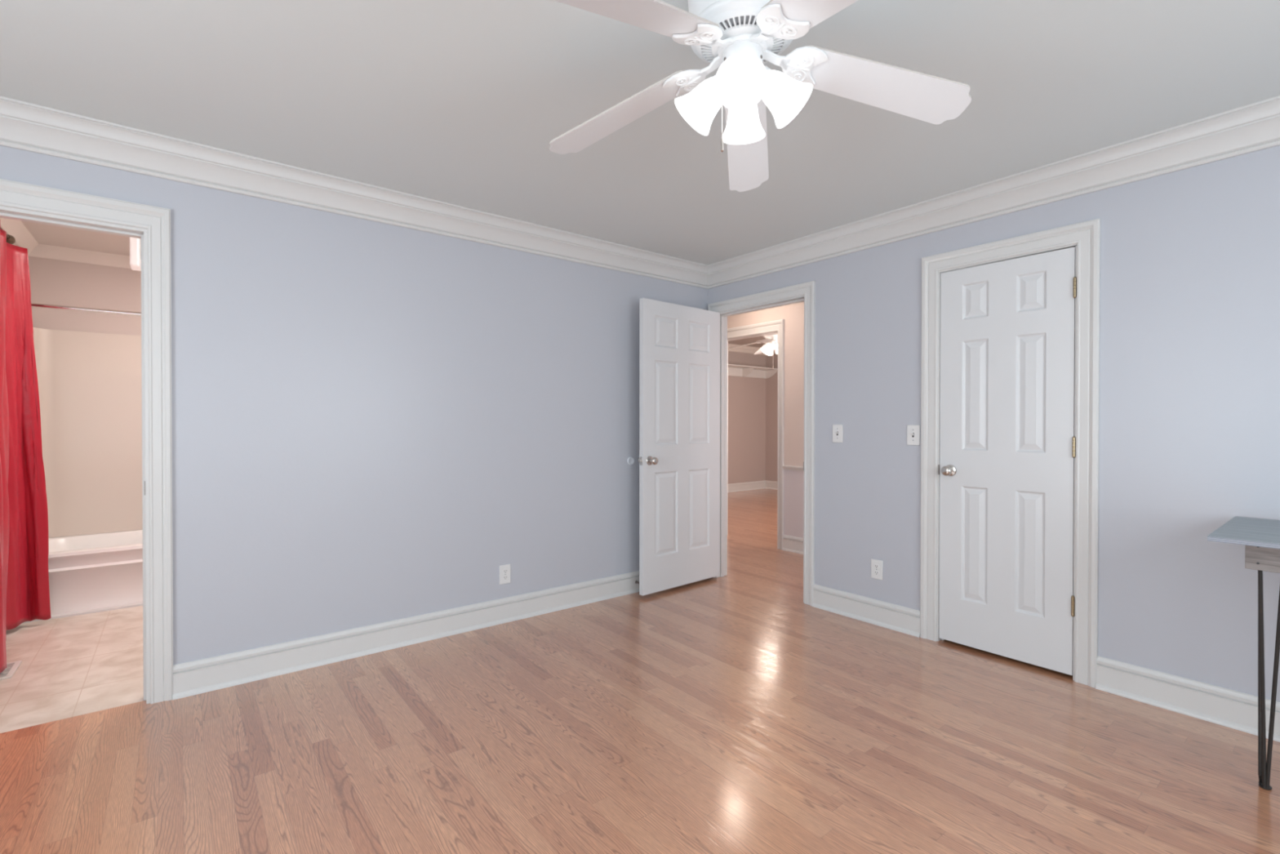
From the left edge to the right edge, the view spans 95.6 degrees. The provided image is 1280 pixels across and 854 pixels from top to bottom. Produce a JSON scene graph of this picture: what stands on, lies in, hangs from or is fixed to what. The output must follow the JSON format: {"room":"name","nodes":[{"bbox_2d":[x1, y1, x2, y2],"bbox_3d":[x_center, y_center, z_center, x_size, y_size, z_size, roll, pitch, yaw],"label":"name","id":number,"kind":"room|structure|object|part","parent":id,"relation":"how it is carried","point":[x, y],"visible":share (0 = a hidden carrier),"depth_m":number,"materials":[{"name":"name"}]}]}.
{"room":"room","nodes":[
{"label":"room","id":0,"kind":"room"},
{"bbox_2d":[20,220,129,256],"bbox_3d":[-2.882,-1.310,3.602,1.630,0.080,2.435,0,1,-39],"label":"ceiling","id":1,"kind":"structure","parent":0,"point":[45,234],"depth_m":3.94,"materials":[{"name":"white paint"}]},
{"bbox_2d":[129,237,141,271],"bbox_3d":[-2.742,-1.082,3.348,0.300,0.372,0.150,0,1,-39],"label":"bathroom light","id":2,"kind":"object","parent":1,"relation":"attached to","point":[135,243],"visible":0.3,"depth_m":3.21,"materials":[{"name":"white"}]},
{"bbox_2d":[27,256,141,335],"bbox_3d":[-3.712,-0.048,4.572,1.730,2.460,0.100,0,1,-39],"label":"wall","id":3,"kind":"structure","parent":0,"point":[52,282],"depth_m":4.23,"materials":[{"name":"beige paint"}]},
{"bbox_2d":[27,244,131,268],"bbox_3d":[-3.620,-1.237,4.528,1.630,0.080,0.068,0,1,-39],"label":"trim","id":4,"kind":"structure","parent":3,"relation":"attached to","point":[42,251],"depth_m":4.19,"materials":[{"name":"beige wood"}]},
{"bbox_2d":[0,145,707,664],"bbox_3d":[-1.451,-0.049,3.123,5.000,2.486,0.115,0,1,-39],"label":"wall","id":5,"kind":"structure","parent":0,"point":[371,420],"depth_m":3.08,"materials":[{"name":"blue paint"}]},
{"bbox_2d":[0,178,173,703],"bbox_3d":[-2.403,0.124,2.354,0.785,2.152,0.138,0,1,-39],"label":"door frame","id":6,"kind":"structure","parent":5,"relation":"attached to","point":[14,194],"depth_m":2.51,"materials":[{"name":"white wood"}]},
{"bbox_2d":[0,96,707,288],"bbox_3d":[-1.383,-1.165,3.030,5.000,0.152,0.100,0,1,-39],"label":"trim","id":7,"kind":"structure","parent":5,"relation":"attached to","point":[24,126],"depth_m":2.80,"materials":[{"name":"white wood"}]},
{"bbox_2d":[172,570,639,699],"bbox_3d":[-0.757,1.118,3.595,3.335,0.146,0.026,0,1,-39],"label":"baseboard","id":8,"kind":"structure","parent":5,"relation":"attached to","point":[193,677],"depth_m":3.09,"materials":[{"name":"white wood"}]},
{"bbox_2d":[499,564,511,584],"bbox_3d":[-0.825,0.901,3.550,0.074,0.116,0.009,0,1,-39],"label":"wall outlet","id":9,"kind":"object","parent":5,"relation":"attached to","point":[504,570],"visible":1,"depth_m":3.55,"materials":[{"name":"white plastic"}]},
{"bbox_2d":[627,456,634,465],"bbox_3d":[-0.064,0.242,4.152,0.060,0.060,0.008,0,1,-39],"label":"bumper cover","id":10,"kind":"object","parent":5,"relation":"attached to","point":[630,460],"visible":1,"depth_m":4.15,"materials":[{"name":"white rubber"}]},
{"bbox_2d":[0,488,1279,853],"bbox_3d":[0.820,1.214,4.614,10.400,0.060,8.800,0,1,-39],"label":"floor","id":11,"kind":"structure","parent":0,"point":[733,713],"depth_m":2.18,"materials":[{"name":"brown wood"}]},
{"bbox_2d":[0,660,22,679],"bbox_3d":[-3.125,1.193,2.825,0.127,0.006,0.250,0,1,-39],"label":"floor vent","id":12,"kind":"object","parent":11,"relation":"in","point":[15,664],"visible":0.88,"depth_m":2.85,"materials":[{"name":"beige metal"}]},
{"bbox_2d":[21,529,142,623],"bbox_3d":[-3.403,0.984,4.271,1.624,0.402,0.763,0,1,-39],"label":"bathtub","id":13,"kind":"object","parent":11,"relation":"on","point":[98,572],"visible":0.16,"depth_m":3.77,"materials":[{"name":"white ceramic"}]},
{"bbox_3d":[-3.170,1.177,3.980,1.624,0.021,0.016,0,1,-39],"label":"trim","id":14,"kind":"part","parent":13,"relation":"part of","materials":[{"name":"white"}]},
{"bbox_2d":[33,327,142,537],"bbox_3d":[-3.413,0.046,4.278,1.622,1.472,0.726,0,1,-39],"label":"tub surround","id":15,"kind":"object","parent":13,"relation":"on","point":[90,390],"visible":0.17,"depth_m":4.23,"materials":[{"name":"beige plastic"}]},
{"bbox_2d":[48,529,142,556],"bbox_3d":[-3.408,0.949,4.277,1.624,0.332,0.747,0,1,-39],"label":"basin","id":16,"kind":"object","parent":13,"relation":"in","point":[126,543],"depth_m":4.11,"materials":[{"name":"white ceramic"}]},
{"bbox_2d":[1207,515,1279,790],"bbox_3d":[2.394,0.782,1.731,0.640,0.850,0.935,0,1,-39],"label":"side table","id":17,"kind":"object","parent":11,"relation":"on","point":[1260,537],"visible":1,"depth_m":1.90,"materials":[{"name":"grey wood"}]},
{"bbox_3d":[2.066,0.834,1.901,0.101,0.742,0.068,0,1,-39],"label":"leg","id":18,"kind":"part","parent":17,"relation":"part of","materials":[{"name":"black metal"}]},
{"bbox_2d":[0,0,1279,265],"bbox_3d":[0.019,-1.267,1.270,5.000,0.080,4.600,0,1,-39],"label":"ceiling","id":19,"kind":"structure","parent":0,"point":[462,103],"depth_m":2.12,"materials":[{"name":"white paint"}]},
{"bbox_2d":[549,0,971,191],"bbox_3d":[0.256,-0.998,1.586,1.234,0.463,1.271,0,1,-39],"label":"ceiling fan","id":20,"kind":"object","parent":19,"relation":"hanging from","point":[736,37],"visible":1,"depth_m":1.61,"materials":[{"name":"white wood"}]},
{"bbox_3d":[-0.065,-0.979,1.827,0.514,0.126,0.149,0,0,30],"label":"blade","id":21,"kind":"part","parent":20,"relation":"part of","materials":[{"name":"white laminate"}]},
{"bbox_3d":[-0.014,-0.975,1.348,0.514,0.126,0.161,0,1,-39],"label":"blade","id":22,"kind":"part","parent":20,"relation":"part of","materials":[{"name":"white laminate"}]},
{"bbox_3d":[0.162,-0.910,1.645,0.136,0.151,0.141,0,1,-39],"label":"lamp shade","id":23,"kind":"part","parent":20,"relation":"part of","materials":[{"name":"white glass"}]},
{"bbox_3d":[0.234,-0.887,1.612,0.014,0.169,0.002,0,0,-12],"label":"pull chain","id":24,"kind":"part","parent":20,"relation":"part of","materials":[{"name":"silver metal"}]},
{"bbox_3d":[0.228,-0.782,1.611,0.009,0.040,0.009,0,1,-39],"label":"chain pull","id":25,"kind":"part","parent":20,"relation":"part of","materials":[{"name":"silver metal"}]},
{"bbox_3d":[0.264,-0.909,1.499,0.141,0.151,0.136,0,1,-39],"label":"lamp shade","id":26,"kind":"part","parent":20,"relation":"part of","materials":[{"name":"white glass"}]},
{"bbox_3d":[0.263,-0.932,1.531,0.053,0.081,0.077,0,0,-10],"label":"light bulb","id":27,"kind":"part","parent":20,"relation":"part of","materials":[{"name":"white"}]},
{"bbox_2d":[733,58,750,69],"bbox_3d":[0.277,-0.973,1.574,0.064,0.051,0.061,0,1,-39],"label":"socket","id":28,"kind":"object","parent":20,"relation":"attached to","point":[736,62],"depth_m":1.55,"materials":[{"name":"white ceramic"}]},
{"bbox_2d":[696,7,788,67],"bbox_3d":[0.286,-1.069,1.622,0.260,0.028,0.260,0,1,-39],"label":"motor housing","id":29,"kind":"object","parent":20,"relation":"attached to","point":[737,24],"depth_m":1.56,"materials":[{"name":"white metal"}]},
{"bbox_3d":[0.308,-0.911,1.747,0.141,0.151,0.136,0,1,-39],"label":"lamp shade","id":30,"kind":"part","parent":20,"relation":"part of","materials":[{"name":"white glass"}]},
{"bbox_3d":[0.372,-0.980,2.019,0.149,0.126,0.514,0,0,12],"label":"blade","id":31,"kind":"part","parent":20,"relation":"part of","materials":[{"name":"white laminate"}]},
{"bbox_2d":[764,65,771,71],"bbox_3d":[0.335,-0.973,1.614,0.061,0.051,0.064,0,1,-39],"label":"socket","id":32,"kind":"object","parent":20,"relation":"attached to","point":[767,69],"depth_m":1.59,"materials":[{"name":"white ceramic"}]},
{"bbox_3d":[0.410,-0.910,1.601,0.136,0.151,0.141,0,1,-39],"label":"lamp shade","id":33,"kind":"part","parent":20,"relation":"part of","materials":[{"name":"white glass"}]},
{"bbox_3d":[0.449,-0.974,1.250,0.149,0.126,0.514,0,0,-24],"label":"blade","id":34,"kind":"part","parent":20,"relation":"part of","materials":[{"name":"white laminate"}]},
{"bbox_3d":[0.690,-0.977,1.663,0.514,0.126,0.149,0,0,-6],"label":"blade","id":35,"kind":"part","parent":20,"relation":"part of","materials":[{"name":"white laminate"}]},
{"bbox_2d":[727,351,765,484],"bbox_3d":[0.823,-0.143,9.644,3.994,2.580,0.100,0,1,-39],"label":"wall","id":36,"kind":"structure","parent":0,"point":[746,395],"depth_m":10.47,"materials":[{"name":"grey paint"}]},
{"bbox_2d":[727,480,765,492],"bbox_3d":[0.822,1.074,9.573,3.894,0.146,0.026,0,1,-39],"label":"baseboard","id":37,"kind":"structure","parent":36,"relation":"attached to","point":[731,487],"depth_m":10.44,"materials":[{"name":"white wood"}]},
{"bbox_2d":[728,343,765,355],"bbox_3d":[0.847,-1.378,9.525,3.894,0.109,0.100,0,1,-39],"label":"trim","id":38,"kind":"structure","parent":36,"relation":"attached to","point":[748,349],"depth_m":10.34,"materials":[{"name":"beige wood"}]},
{"bbox_2d":[728,364,777,378],"bbox_3d":[1.180,-0.976,9.672,3.188,0.165,0.289,0,1,-39],"label":"wall shelf","id":39,"kind":"object","parent":36,"relation":"attached to","point":[734,370],"visible":0.41,"depth_m":10.33,"materials":[{"name":"white wood"}]},
{"bbox_2d":[728,336,765,347],"bbox_3d":[2.215,-1.444,7.808,3.894,0.050,4.490,0,1,-39],"label":"ceiling","id":40,"kind":"structure","parent":0,"point":[743,341],"depth_m":9.75,"materials":[{"name":"grey paint"}]},
{"bbox_2d":[728,333,777,355],"bbox_3d":[1.883,-1.106,7.972,1.266,0.629,1.247,0,1,-39],"label":"ceiling fan","id":41,"kind":"object","parent":40,"relation":"hanging from","point":[771,340],"visible":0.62,"depth_m":7.94,"materials":[{"name":"white plastic"}]},
{"bbox_3d":[1.444,-1.135,8.055,0.514,0.126,0.149,0,0,9],"label":"blade","id":42,"kind":"part","parent":41,"relation":"part of","materials":[{"name":"white laminate"}]},
{"bbox_3d":[1.783,-1.137,8.391,0.149,0.126,0.514,0,0,-9],"label":"blade","id":43,"kind":"part","parent":41,"relation":"part of","materials":[{"name":"white laminate"}]},
{"bbox_3d":[1.659,-1.131,7.628,0.149,0.126,0.514,0,0,27],"label":"blade","id":44,"kind":"part","parent":41,"relation":"part of","materials":[{"name":"white laminate"}]},
{"bbox_3d":[1.730,-1.067,7.955,0.148,0.151,0.129,0,1,-39],"label":"lamp shade","id":45,"kind":"part","parent":41,"relation":"part of","materials":[{"name":"white glass"}]},
{"bbox_3d":[1.810,-1.068,8.104,0.129,0.151,0.148,0,1,-39],"label":"lamp shade","id":46,"kind":"part","parent":41,"relation":"part of","materials":[{"name":"white glass"}]},
{"bbox_2d":[764,335,777,338],"bbox_3d":[1.845,-1.226,7.988,0.260,0.028,0.260,0,1,-39],"label":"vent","id":47,"kind":"object","parent":41,"relation":"attached to","point":[766,336],"depth_m":7.91,"materials":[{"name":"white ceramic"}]},
{"bbox_3d":[1.879,-1.066,7.875,0.129,0.151,0.148,0,1,-39],"label":"lamp shade","id":48,"kind":"part","parent":41,"relation":"part of","materials":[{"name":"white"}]},
{"bbox_2d":[727,302,804,537],"bbox_3d":[0.856,-0.138,6.307,0.115,2.620,5.780,0,1,-39],"label":"wall","id":49,"kind":"structure","parent":0,"point":[793,314],"depth_m":5.48,"materials":[{"name":"beige paint"}]},
{"bbox_2d":[727,319,784,549],"bbox_3d":[1.136,0.071,5.941,0.137,2.208,0.904,0,1,-39],"label":"door frame","id":50,"kind":"structure","parent":49,"relation":"attached to","point":[778,326],"depth_m":5.59,"materials":[{"name":"white wood"}]},
{"bbox_2d":[782,534,803,554],"bbox_3d":[1.954,1.110,4.824,0.026,0.146,1.876,0,1,-39],"label":"baseboard","id":51,"kind":"structure","parent":49,"relation":"attached to","point":[790,544],"depth_m":5.46,"materials":[{"name":"white wood"}]},
{"bbox_2d":[782,465,803,471],"bbox_3d":[1.954,0.393,4.819,0.026,0.044,1.876,0,1,-39],"label":"trim","id":52,"kind":"structure","parent":49,"relation":"attached to","point":[784,467],"depth_m":5.46,"materials":[{"name":"white wood"}]},
{"bbox_2d":[765,354,777,481],"bbox_3d":[3.776,-0.138,9.063,0.100,2.580,4.490,0,1,-39],"label":"wall","id":53,"kind":"structure","parent":0,"point":[771,383],"depth_m":10.68,"materials":[{"name":"grey paint"}]},
{"bbox_2d":[765,480,777,489],"bbox_3d":[3.695,1.079,9.072,0.026,0.146,4.390,0,1,-39],"label":"baseboard","id":54,"kind":"structure","parent":53,"relation":"attached to","point":[769,484],"depth_m":10.66,"materials":[{"name":"white wood"}]},
{"bbox_2d":[707,145,1279,701],"bbox_3d":[1.983,-0.045,2.918,0.115,2.486,4.715,0,1,-39],"label":"wall","id":55,"kind":"structure","parent":0,"point":[1189,441],"depth_m":2.54,"materials":[{"name":"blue paint"}]},
{"bbox_2d":[637,297,719,595],"bbox_3d":[0.307,0.136,4.269,0.822,2.049,0.169,0,1,-42],"label":"door","id":56,"kind":"structure","parent":55,"relation":"in","point":[678,460],"depth_m":4.22,"materials":[{"name":"white paint"}]},
{"bbox_3d":[0.004,0.234,4.001,0.011,0.058,0.025,0,1,-42],"label":"latch plate","id":57,"kind":"part","parent":56,"relation":"part of","materials":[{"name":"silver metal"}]},
{"bbox_3d":[0.089,0.234,4.008,0.064,0.064,0.067,0,1,-42],"label":"knob","id":58,"kind":"part","parent":56,"relation":"part of","materials":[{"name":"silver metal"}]},
{"bbox_2d":[707,280,815,605],"bbox_3d":[0.895,0.108,4.271,0.140,2.158,0.982,0,1,-39],"label":"door frame","id":59,"kind":"structure","parent":55,"relation":"attached to","point":[806,289],"depth_m":3.92,"materials":[{"name":"white wood"}]},
{"bbox_2d":[832,424,843,442],"bbox_3d":[1.263,0.041,3.716,0.018,0.116,0.074,0,1,-39],"label":"light switch","id":60,"kind":"object","parent":55,"relation":"attached to","point":[837,429],"visible":1,"depth_m":3.71,"materials":[{"name":"white plastic"}]},
{"bbox_2d":[812,583,919,637],"bbox_3d":[1.373,1.119,3.578,0.026,0.146,0.710,0,1,-39],"label":"baseboard","id":61,"kind":"structure","parent":55,"relation":"attached to","point":[895,617],"depth_m":3.55,"materials":[{"name":"white wood"}]},
{"bbox_2d":[871,558,882,579],"bbox_3d":[1.434,0.862,3.514,0.009,0.116,0.074,0,1,-39],"label":"wall outlet","id":62,"kind":"object","parent":55,"relation":"attached to","point":[876,565],"visible":1,"depth_m":3.51,"materials":[{"name":"white plastic"}]},
{"bbox_2d":[906,424,919,444],"bbox_3d":[1.568,0.046,3.333,0.018,0.116,0.074,0,1,-39],"label":"light switch","id":63,"kind":"object","parent":55,"relation":"attached to","point":[913,431],"visible":1,"depth_m":3.33,"materials":[{"name":"white plastic"}]},
{"bbox_2d":[707,95,1279,288],"bbox_3d":[1.935,-1.161,2.798,0.100,0.152,4.600,0,1,-39],"label":"trim","id":64,"kind":"structure","parent":55,"relation":"attached to","point":[1255,126],"depth_m":2.79,"materials":[{"name":"white wood"}]},
{"bbox_2d":[937,246,1076,675],"bbox_3d":[1.847,0.163,2.973,0.102,2.028,0.631,0,1,-39],"label":"door","id":65,"kind":"structure","parent":55,"relation":"in","point":[1007,445],"depth_m":2.95,"materials":[{"name":"white paint"}]},
{"bbox_3d":[1.676,0.238,3.159,0.067,0.064,0.064,0,1,-39],"label":"knob","id":66,"kind":"part","parent":65,"relation":"part of","materials":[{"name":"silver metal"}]},
{"bbox_2d":[920,218,1100,688],"bbox_3d":[1.896,0.121,3.014,0.136,2.152,0.810,0,1,-39],"label":"door frame","id":67,"kind":"structure","parent":55,"relation":"attached to","point":[1086,234],"depth_m":2.73,"materials":[{"name":"white wood"}]},
{"bbox_2d":[1095,655,1279,742],"bbox_3d":[2.748,1.133,1.854,0.026,0.146,2.082,0,1,-39],"label":"baseboard","id":68,"kind":"structure","parent":55,"relation":"attached to","point":[1229,708],"depth_m":2.43,"materials":[{"name":"white wood"}]},
{"bbox_3d":[-3.559,-0.036,3.073,0.100,2.460,2.435,0,1,-39],"label":"wall","id":69,"kind":"structure","parent":0,"visible":0},
{"bbox_2d":[0,226,15,244],"bbox_3d":[-3.210,-1.057,2.790,0.102,0.052,1.300,0,1,-39],"label":"curtain rod","id":70,"kind":"object","parent":69,"relation":"attached to","point":[11,239],"visible":0.59,"depth_m":3.27,"materials":[{"name":"brown metal"}]},
{"bbox_2d":[0,229,51,673],"bbox_3d":[-3.268,0.068,2.943,0.179,2.196,1.303,0,1,-35],"label":"curtain","id":71,"kind":"object","parent":70,"relation":"hanging from","point":[24,593],"visible":1,"depth_m":3.35,"materials":[{"name":"red fabric"}]},
{"bbox_2d":[0,217,38,255],"bbox_3d":[-3.493,-1.226,3.116,0.068,0.080,2.435,0,1,-39],"label":"trim","id":72,"kind":"structure","parent":69,"relation":"attached to","point":[24,238],"depth_m":3.70,"materials":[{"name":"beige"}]},
{"bbox_2d":[31,302,141,316],"bbox_3d":[-3.174,-0.748,3.972,1.628,0.056,0.056,0,1,-39],"label":"shower rod","id":73,"kind":"object","parent":69,"relation":"attached to","point":[33,304],"visible":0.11,"depth_m":3.69,"materials":[{"name":"silver metal"}]}
]}

